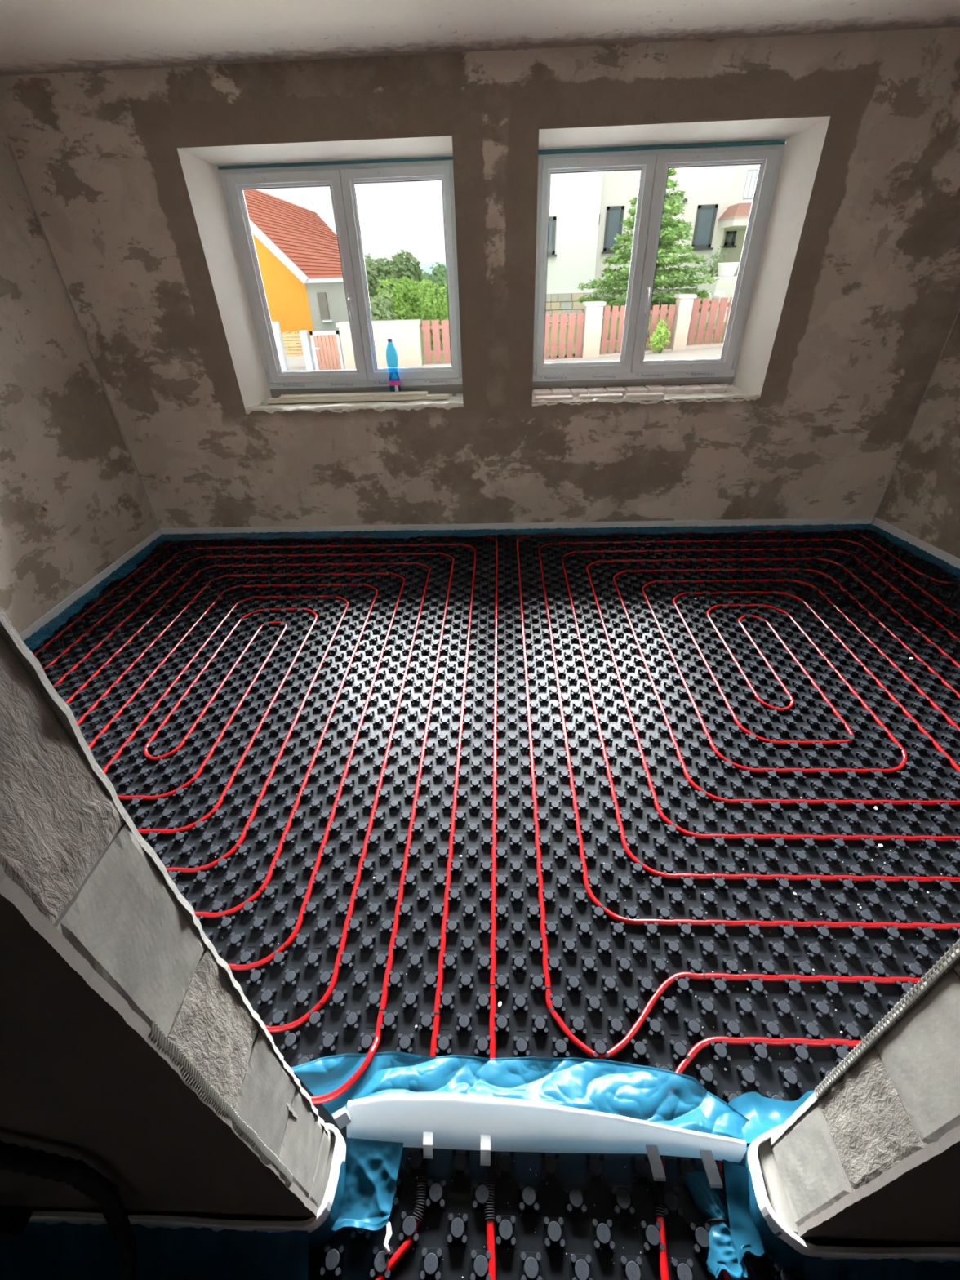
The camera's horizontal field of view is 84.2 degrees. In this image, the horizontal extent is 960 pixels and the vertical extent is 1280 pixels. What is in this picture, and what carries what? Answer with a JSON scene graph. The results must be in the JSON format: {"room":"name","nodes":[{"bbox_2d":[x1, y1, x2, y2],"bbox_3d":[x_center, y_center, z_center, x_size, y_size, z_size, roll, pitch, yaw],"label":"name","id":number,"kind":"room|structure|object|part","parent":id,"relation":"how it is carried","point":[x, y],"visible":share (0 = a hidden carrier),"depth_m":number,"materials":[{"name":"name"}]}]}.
{"room":"building under construction","nodes":[
{"label":"building under construction","id":0,"kind":"room"},
{"bbox_2d":[0,124,158,633],"bbox_3d":[-2.709,-1.009,2.210,0.250,2.915,3.982,0,35,2],"label":"wall","id":1,"kind":"structure","parent":0,"point":[73,502],"depth_m":3.12,"materials":[{"name":"paint"}]},
{"bbox_2d":[0,26,959,534],"bbox_3d":[0.601,-2.024,3.519,6.800,2.915,0.476,0,35,2],"label":"wall","id":2,"kind":"structure","parent":0,"point":[855,303],"depth_m":3.17,"materials":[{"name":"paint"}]},
{"bbox_2d":[7,143,159,528],"bbox_3d":[-2.531,-1.783,3.514,0.013,2.220,0.013,0,35,2],"label":"trim","id":3,"kind":"structure","parent":2,"relation":"attached to","point":[8,144],"depth_m":3.35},
{"bbox_2d":[217,155,462,398],"bbox_3d":[-0.817,-2.242,3.433,1.394,1.287,0.154,0,35,2],"label":"window","id":4,"kind":"structure","parent":2,"relation":"in","point":[341,177],"depth_m":3.33,"materials":[{"name":"white plastic"}]},
{"bbox_3d":[-1.139,-2.280,3.425,0.679,1.113,0.055,0,35,2],"label":"sash","id":5,"kind":"part","parent":4,"relation":"part of","materials":[{"name":"white plastic"}]},
{"bbox_3d":[-0.834,-2.147,3.439,0.028,0.160,0.054,0,35,2],"label":"handle","id":6,"kind":"part","parent":4,"relation":"part of","materials":[{"name":"silver metal"}]},
{"bbox_3d":[-0.478,-2.284,3.398,0.641,1.113,0.055,0,35,2],"label":"sash","id":7,"kind":"part","parent":4,"relation":"part of","materials":[{"name":"white plastic"}]},
{"bbox_2d":[266,394,448,404],"bbox_3d":[-0.846,-1.673,3.684,1.260,0.024,0.060,0,35,2],"label":"batten","id":8,"kind":"object","parent":2,"relation":"on","point":[429,397],"visible":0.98,"depth_m":3.66,"materials":[{"name":"brown wood"}]},
{"bbox_2d":[279,391,427,399],"bbox_3d":[-0.877,-1.695,3.676,1.030,0.022,0.050,0,35,2],"label":"batten","id":9,"kind":"object","parent":8,"relation":"on","point":[411,393],"visible":1,"depth_m":3.67,"materials":[{"name":"brown wood"}]},
{"bbox_2d":[387,337,399,391],"bbox_3d":[-0.594,-1.855,3.631,0.078,0.366,0.078,0,35,2],"label":"water bottle","id":10,"kind":"object","parent":9,"relation":"on","point":[395,383],"visible":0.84,"depth_m":3.65,"materials":[{"name":"blue"}]},
{"bbox_3d":[-0.576,-1.738,3.670,0.025,0.037,0.002,-15,37,-19],"label":"label panel","id":11,"kind":"part","parent":10,"relation":"part of","materials":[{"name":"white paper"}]},
{"bbox_2d":[532,139,786,390],"bbox_3d":[1.032,-2.258,3.355,1.390,1.286,0.154,0,35,2],"label":"window","id":12,"kind":"structure","parent":2,"relation":"in","point":[653,162],"depth_m":3.26,"materials":[{"name":"white plastic"}]},
{"bbox_3d":[0.694,-2.295,3.347,0.643,1.112,0.055,0,35,2],"label":"sash","id":13,"kind":"part","parent":12,"relation":"part of","materials":[{"name":"white plastic"}]},
{"bbox_3d":[1.056,-2.159,3.362,0.028,0.160,0.054,0,35,2],"label":"handle","id":14,"kind":"part","parent":12,"relation":"part of","materials":[{"name":"silver metal"}]},
{"bbox_3d":[1.354,-2.299,3.320,0.673,1.112,0.055,0,35,2],"label":"sash","id":15,"kind":"part","parent":12,"relation":"part of","materials":[{"name":"white plastic"}]},
{"bbox_2d":[873,306,959,518],"bbox_3d":[2.878,-1.815,3.294,0.010,2.220,0.009,0,35,2],"label":"trim","id":16,"kind":"structure","parent":2,"relation":"attached to","point":[958,311],"depth_m":3.49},
{"bbox_2d":[0,606,959,1246],"bbox_3d":[0.423,0.209,0.464,6.535,2.715,0.141,0,35,2],"label":"wall","id":17,"kind":"structure","parent":0,"point":[131,1049],"depth_m":0.68,"materials":[{"name":"paint"}]},
{"bbox_2d":[0,1205,32,1236],"bbox_3d":[-0.892,1.082,0.990,0.085,0.035,0.035,0,35,2],"label":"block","id":18,"kind":"object","parent":17,"relation":"attached to","point":[14,1220],"visible":1,"depth_m":0.98,"materials":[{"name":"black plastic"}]},
{"bbox_2d":[0,1140,137,1279],"bbox_3d":[-0.911,0.975,0.795,0.664,0.754,0.253,0,35,2],"label":"conduit","id":19,"kind":"object","parent":17,"relation":"attached to","point":[79,1175],"visible":1,"depth_m":0.79,"materials":[{"name":"black plastic"}]},
{"bbox_2d":[0,0,959,75],"bbox_3d":[0.473,-1.431,0.272,6.800,0.200,6.500,0,35,2],"label":"ceiling","id":20,"kind":"structure","parent":0,"point":[37,37],"depth_m":2.36,"materials":[{"name":"paint"}]},
{"bbox_2d":[871,311,959,558],"bbox_3d":[3.244,-1.039,1.960,0.296,2.915,4.108,-6,35,-6],"label":"wall","id":21,"kind":"structure","parent":0,"point":[921,499],"depth_m":3.43,"materials":[{"name":"paint"}]},
{"bbox_3d":[0.550,0.825,1.826,6.800,0.148,6.500,0,35,2],"label":"floor","id":22,"kind":"structure","parent":0,"visible":0},
{"bbox_2d":[0,1106,351,1279],"bbox_3d":[-1.424,1.225,1.073,2.283,0.135,0.456,0,35,2],"label":"strip","id":23,"kind":"object","parent":22,"relation":"on","point":[52,1245],"visible":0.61,"depth_m":1.05,"materials":[{"name":"white plastic"}]},
{"bbox_2d":[18,516,959,1147],"bbox_3d":[0.449,0.135,2.614,6.011,0.102,3.484,0,35,2],"label":"floor mat","id":24,"kind":"object","parent":22,"relation":"on","point":[601,986],"depth_m":2.11,"materials":[{"name":"black plastic"}]},
{"bbox_3d":[-2.487,0.152,2.729,0.134,0.083,3.468,0,35,2],"label":"edge strip","id":25,"kind":"part","parent":24,"relation":"part of","materials":[{"name":"blue plastic"}]},
{"bbox_2d":[33,535,497,1279],"bbox_3d":[-1.181,0.389,2.357,2.521,0.044,4.165,0,35,2],"label":"pipe","id":26,"kind":"object","parent":24,"relation":"on","point":[397,1255],"visible":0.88,"depth_m":2.15,"materials":[{"name":"red plastic"}]},
{"bbox_3d":[0.204,-0.813,3.997,5.399,0.083,0.147,0,35,2],"label":"edge strip","id":27,"kind":"part","parent":24,"relation":"part of","materials":[{"name":"blue plastic"}]},
{"bbox_2d":[177,560,955,1277],"bbox_3d":[0.409,0.362,2.352,3.947,0.003,3.292,0,35,2],"label":"plaster dust","id":28,"kind":"object","parent":24,"relation":"on","point":[415,560],"visible":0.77,"depth_m":1.54,"materials":[{"name":"white"}]},
{"bbox_2d":[515,529,959,1279],"bbox_3d":[1.584,0.277,2.401,3.091,0.022,4.142,-6,35,-5],"label":"pipe","id":29,"kind":"object","parent":24,"relation":"on","point":[659,1202],"visible":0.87,"depth_m":2.03,"materials":[{"name":"red plastic"}]},
{"bbox_2d":[681,1171,747,1279],"bbox_3d":[0.483,1.204,1.095,0.091,0.031,0.149,0,35,2],"label":"wrap","id":30,"kind":"object","parent":29,"relation":"attached to","point":[721,1254],"visible":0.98,"depth_m":1.08,"materials":[{"name":"blue plastic"}]},
{"bbox_3d":[3.097,0.107,2.513,0.117,0.090,3.467,-6,35,-6],"label":"edge strip","id":31,"kind":"part","parent":24,"relation":"part of","materials":[{"name":"blue plastic"}]},
{"bbox_2d":[307,1146,914,1279],"bbox_3d":[0.185,1.451,0.776,1.550,0.034,1.040,0,35,2],"label":"floor mat","id":32,"kind":"object","parent":22,"relation":"on","point":[559,1201],"visible":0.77,"depth_m":1.11,"materials":[{"name":"black plastic"}]},
{"bbox_2d":[383,1222,391,1254],"bbox_3d":[-0.188,1.225,1.088,0.015,0.014,0.044,0,35,2],"label":"scrap","id":33,"kind":"object","parent":32,"relation":"on","point":[388,1231],"visible":1,"depth_m":1.08,"materials":[{"name":"paint"}]},
{"bbox_2d":[291,1050,764,1264],"bbox_3d":[0.071,1.117,1.182,1.087,0.070,0.334,0,35,2],"label":"threshold strip","id":34,"kind":"object","parent":32,"relation":"on","point":[526,1104],"visible":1,"depth_m":1.21,"materials":[{"name":"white plastic"}]},
{"bbox_2d":[728,1089,959,1279],"bbox_3d":[1.879,1.185,0.976,2.689,0.127,0.546,0,35,2],"label":"strip","id":35,"kind":"object","parent":22,"relation":"on","point":[811,1261],"visible":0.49,"depth_m":1.01,"materials":[{"name":"white plastic"}]},
{"label":"outside","id":36,"kind":"structure","parent":0,"visible":0},
{"bbox_2d":[415,262,446,276],"bbox_3d":[-9.581,-101.189,149.319,90.000,9.011,60.000,0,35,2],"label":"hills","id":37,"kind":"structure","parent":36,"point":[425,268],"depth_m":139.38,"materials":[{"name":"white"}]},
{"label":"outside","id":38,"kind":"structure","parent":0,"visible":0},
{"bbox_2d":[283,341,345,371],"bbox_3d":[-8.112,-7.917,15.315,10.700,0.404,7.300,0,35,2],"label":"yard","id":39,"kind":"structure","parent":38,"point":[295,363],"depth_m":13.60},
{"bbox_2d":[281,332,303,356],"bbox_3d":[-4.334,-6.949,12.478,0.508,0.486,0.160,0,35,2],"label":"wooden pallet","id":40,"kind":"object","parent":39,"relation":"on","point":[292,344],"visible":0.64,"depth_m":12.42,"materials":[{"name":"brown wood"}]},
{"bbox_2d":[286,331,302,353],"bbox_3d":[-4.328,-7.062,12.643,0.508,0.486,0.160,0,35,2],"label":"wooden pallet","id":41,"kind":"object","parent":39,"relation":"on","point":[288,332],"visible":0.09,"depth_m":12.49,"materials":[{"name":"brown wood"}]},
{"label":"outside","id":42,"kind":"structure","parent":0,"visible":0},
{"bbox_2d":[543,346,722,363],"bbox_3d":[0.286,-3.698,8.323,80.000,0.600,9.290,0,35,2],"label":"ground","id":43,"kind":"structure","parent":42,"point":[708,353],"depth_m":10.93,"materials":[{"name":"beige concrete"}]},
{"bbox_2d":[271,321,288,371],"bbox_3d":[-4.362,-6.218,11.671,0.150,1.330,0.160,0,35,2],"label":"gate post","id":44,"kind":"object","parent":43,"relation":"on","point":[276,327],"visible":0.44,"depth_m":11.51,"materials":[{"name":"white metal"}]},
{"bbox_2d":[298,330,315,370],"bbox_3d":[-3.763,-6.149,11.696,0.150,1.155,0.160,0,35,2],"label":"gate post","id":45,"kind":"object","parent":43,"relation":"on","point":[304,338],"visible":0.58,"depth_m":11.53,"materials":[{"name":"white metal"}]},
{"bbox_2d":[309,330,345,370],"bbox_3d":[-3.322,-6.194,11.625,0.624,0.985,0.100,0,35,2],"label":"gate","id":46,"kind":"object","parent":43,"relation":"on","point":[314,335],"visible":0.66,"depth_m":11.56,"materials":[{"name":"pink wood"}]},
{"bbox_2d":[335,319,423,369],"bbox_3d":[-2.118,-6.213,11.592,1.760,1.285,0.380,0,35,2],"label":"wall","id":47,"kind":"structure","parent":43,"relation":"on","point":[406,349],"depth_m":11.34,"materials":[{"name":"concrete"}]},
{"bbox_2d":[421,320,451,367],"bbox_3d":[-0.515,-6.239,11.516,1.470,1.225,0.240,0,35,2],"label":"fence panel","id":48,"kind":"object","parent":43,"relation":"on","point":[435,326],"visible":0.38,"depth_m":11.40,"materials":[{"name":"wood"}]},
{"bbox_3d":[-0.528,-6.642,11.250,1.430,0.070,0.040,0,35,2],"label":"rail","id":49,"kind":"part","parent":48,"relation":"part of","materials":[{"name":"wood"}]},
{"bbox_3d":[-0.515,-6.254,11.518,1.430,0.084,0.040,0,35,2],"label":"rail","id":50,"kind":"part","parent":48,"relation":"part of","materials":[{"name":"wood"}]},
{"bbox_2d":[543,311,584,361],"bbox_3d":[1.322,-6.279,11.421,1.790,1.274,0.240,0,35,2],"label":"fence panel","id":51,"kind":"object","parent":43,"relation":"on","point":[580,319],"visible":0.37,"depth_m":11.26,"materials":[{"name":"wood"}]},
{"bbox_3d":[1.322,-6.288,11.427,1.750,0.103,0.040,0,35,2],"label":"rail","id":52,"kind":"part","parent":51,"relation":"part of","materials":[{"name":"wood"}]},
{"bbox_3d":[1.309,-6.694,11.147,1.750,0.086,0.040,0,35,2],"label":"rail","id":53,"kind":"part","parent":51,"relation":"part of","materials":[{"name":"wood"}]},
{"bbox_2d":[581,301,606,358],"bbox_3d":[2.365,-6.476,11.247,0.430,1.160,0.420,0,35,2],"label":"pillar","id":54,"kind":"structure","parent":43,"relation":"on","point":[593,310],"depth_m":11.05,"materials":[{"name":"concrete"}]},
{"bbox_2d":[599,304,675,356],"bbox_3d":[3.308,-6.367,11.288,1.530,1.279,0.240,0,35,2],"label":"fence panel","id":55,"kind":"object","parent":43,"relation":"on","point":[655,312],"visible":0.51,"depth_m":11.11,"materials":[{"name":"wood"}]},
{"bbox_3d":[3.308,-6.384,11.288,1.490,0.121,0.040,0,35,2],"label":"rail","id":56,"kind":"part","parent":55,"relation":"part of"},
{"bbox_3d":[3.294,-6.784,11.012,1.490,0.072,0.040,0,35,2],"label":"rail","id":57,"kind":"part","parent":55,"relation":"part of","materials":[{"name":"wood"}]},
{"bbox_2d":[648,319,671,353],"bbox_3d":[3.733,-5.950,11.184,0.451,1.394,0.284,0,35,2],"label":"shrub","id":58,"kind":"object","parent":43,"relation":"on","point":[658,337],"visible":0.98,"depth_m":10.94,"materials":[{"name":"green plant"}]},
{"bbox_2d":[669,293,697,351],"bbox_3d":[4.201,-6.562,11.121,0.350,1.140,0.420,0,35,2],"label":"pillar","id":59,"kind":"structure","parent":43,"relation":"on","point":[684,302],"depth_m":10.95,"materials":[{"name":"concrete"}]},
{"bbox_2d":[685,297,732,350],"bbox_3d":[5.173,-6.466,11.151,1.670,1.244,0.240,0,35,2],"label":"fence panel","id":60,"kind":"object","parent":43,"relation":"on","point":[705,304],"visible":0.4,"depth_m":11.04,"materials":[{"name":"wood"}]},
{"bbox_3d":[5.173,-6.484,11.151,1.630,0.108,0.040,0,35,2],"label":"rail","id":61,"kind":"part","parent":60,"relation":"part of","materials":[{"name":"wood"}]},
{"bbox_3d":[5.160,-6.873,10.883,1.630,0.091,0.040,0,35,2],"label":"rail","id":62,"kind":"part","parent":60,"relation":"part of","materials":[{"name":"wood"}]},
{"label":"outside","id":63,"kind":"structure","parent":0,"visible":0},
{"bbox_2d":[421,315,724,363],"bbox_3d":[1.415,-25.056,39.242,120.000,0.680,66.900,0,35,2],"label":"fence","id":64,"kind":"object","parent":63,"point":[618,318],"depth_m":14.26,"materials":[{"name":"wood"}]},
{"bbox_2d":[243,189,349,342],"bbox_3d":[-7.334,-12.944,17.625,6.056,7.014,3.116,-16,37,-19],"label":"house","id":65,"kind":"structure","parent":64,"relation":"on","point":[298,254],"depth_m":17.84,"materials":[{"name":"orange paint"}]},
{"bbox_3d":[-5.244,-10.997,18.304,0.329,0.060,0.191,0,35,2],"label":"window sill","id":66,"kind":"part","parent":65,"relation":"part of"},
{"bbox_2d":[369,291,398,320],"bbox_3d":[-2.448,-7.634,13.434,0.894,1.960,1.191,0,35,2],"label":"shrub","id":67,"kind":"object","parent":64,"relation":"on","point":[384,303],"visible":0.55,"depth_m":12.93,"materials":[{"name":"green plant"}]},
{"bbox_2d":[364,249,423,325],"bbox_3d":[-3.840,-13.729,22.268,3.219,4.266,3.298,0,35,2],"label":"deciduous tree","id":68,"kind":"object","parent":64,"relation":"on","point":[396,268],"visible":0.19,"depth_m":21.29,"materials":[{"name":"green plant"}]},
{"bbox_2d":[376,275,426,326],"bbox_3d":[-2.332,-9.754,16.193,1.497,2.318,1.108,-15,37,-19],"label":"shrub","id":69,"kind":"object","parent":64,"relation":"on","point":[405,296],"visible":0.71,"depth_m":15.74,"materials":[{"name":"green plant"}]},
{"bbox_2d":[416,262,448,299],"bbox_3d":[-3.589,-24.126,37.933,3.234,4.648,3.201,0,35,2],"label":"tree","id":70,"kind":"object","parent":64,"relation":"on","point":[441,271],"visible":0.16,"depth_m":36.75,"materials":[{"name":"green plant"}]},
{"bbox_2d":[416,279,449,346],"bbox_3d":[-1.001,-8.643,14.626,1.366,2.191,1.028,-10,35,-11],"label":"shrub","id":71,"kind":"object","parent":64,"relation":"on","point":[433,308],"visible":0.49,"depth_m":14.11,"materials":[{"name":"green plant"}]},
{"bbox_2d":[432,266,448,300],"bbox_3d":[-2.866,-25.812,40.492,2.311,4.362,2.866,10,36,17],"label":"tree","id":72,"kind":"object","parent":64,"relation":"on","point":[445,278],"visible":0.02,"depth_m":39.08,"materials":[{"name":"green plant"}]},
{"bbox_2d":[576,168,719,319],"bbox_3d":[3.974,-9.025,12.476,3.360,3.771,3.182,11,36,17],"label":"spruce tree","id":73,"kind":"object","parent":64,"relation":"on","point":[673,226],"visible":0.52,"depth_m":12.12,"materials":[{"name":"green plant"}]},
{"bbox_2d":[545,164,759,326],"bbox_3d":[6.672,-16.725,18.907,14.642,10.000,9.500,0,35,2],"label":"house","id":74,"kind":"structure","parent":64,"relation":"on","point":[587,210],"depth_m":16.87,"materials":[{"name":"white paint"}]},
{"bbox_3d":[2.190,-12.579,16.535,0.220,0.845,0.040,0,35,2],"label":"pane","id":75,"kind":"part","parent":74,"relation":"part of","materials":[{"name":"clear glass"}]},
{"bbox_3d":[2.202,-12.125,16.762,0.420,0.060,0.160,0,35,2],"label":"sill","id":76,"kind":"part","parent":74,"relation":"part of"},
{"bbox_3d":[4.373,-12.866,17.631,0.654,0.060,0.160,0,35,2],"label":"sill","id":77,"kind":"part","parent":74,"relation":"part of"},
{"bbox_3d":[4.358,-13.411,17.340,0.454,1.069,0.040,0,35,2],"label":"pane","id":78,"kind":"part","parent":74,"relation":"part of","materials":[{"name":"clear glass"}]},
{"bbox_3d":[7.293,-12.888,17.509,0.725,0.060,0.160,0,35,2],"label":"sill","id":79,"kind":"part","parent":74,"relation":"part of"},
{"bbox_3d":[7.279,-13.409,17.235,0.525,1.009,0.040,0,35,2],"label":"pane","id":80,"kind":"part","parent":74,"relation":"part of","materials":[{"name":"clear glass"}]},
{"bbox_3d":[8.790,-13.864,18.725,0.438,0.060,0.160,0,35,2],"label":"sill","id":81,"kind":"part","parent":74,"relation":"part of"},
{"bbox_3d":[8.785,-14.107,18.643,0.238,0.333,0.040,0,35,2],"label":"pane","id":82,"kind":"part","parent":74,"relation":"part of","materials":[{"name":"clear glass"}]},
{"bbox_3d":[9.390,-13.737,15.761,2.914,0.948,0.045,0,35,2],"label":"railing","id":83,"kind":"part","parent":74,"relation":"part of","materials":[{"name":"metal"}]},
{"bbox_2d":[696,290,711,325],"bbox_3d":[6.098,-8.901,14.543,0.300,1.102,0.300,0,35,2],"label":"bin","id":84,"kind":"object","parent":64,"relation":"on","point":[710,296],"visible":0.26,"depth_m":14.48,"materials":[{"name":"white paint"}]},
{"bbox_2d":[690,241,727,290],"bbox_3d":[7.258,-11.086,17.164,0.986,2.866,0.607,16,38,24],"label":"shrub","id":85,"kind":"object","parent":64,"relation":"on","point":[715,262],"visible":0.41,"depth_m":16.58,"materials":[{"name":"green plant"}]},
{"bbox_2d":[697,276,737,322],"bbox_3d":[7.818,-9.931,15.714,2.400,1.373,1.600,0,35,2],"label":"block","id":86,"kind":"object","parent":64,"relation":"on","point":[726,284],"visible":0.08,"depth_m":14.89,"materials":[{"name":"white paint"}]},
{"bbox_2d":[717,262,738,277],"bbox_3d":[7.026,-10.518,15.095,0.560,0.340,0.560,0,35,2],"label":"flower pot","id":87,"kind":"object","parent":86,"relation":"on","point":[725,269],"visible":1,"depth_m":14.94,"materials":[{"name":"white paint"}]},
{"bbox_2d":[713,290,724,325],"bbox_3d":[6.444,-8.899,14.531,0.300,1.093,0.300,0,35,2],"label":"bin","id":88,"kind":"object","parent":64,"relation":"on","point":[718,294],"visible":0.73,"depth_m":14.21,"materials":[{"name":"white paint"}]}
]}

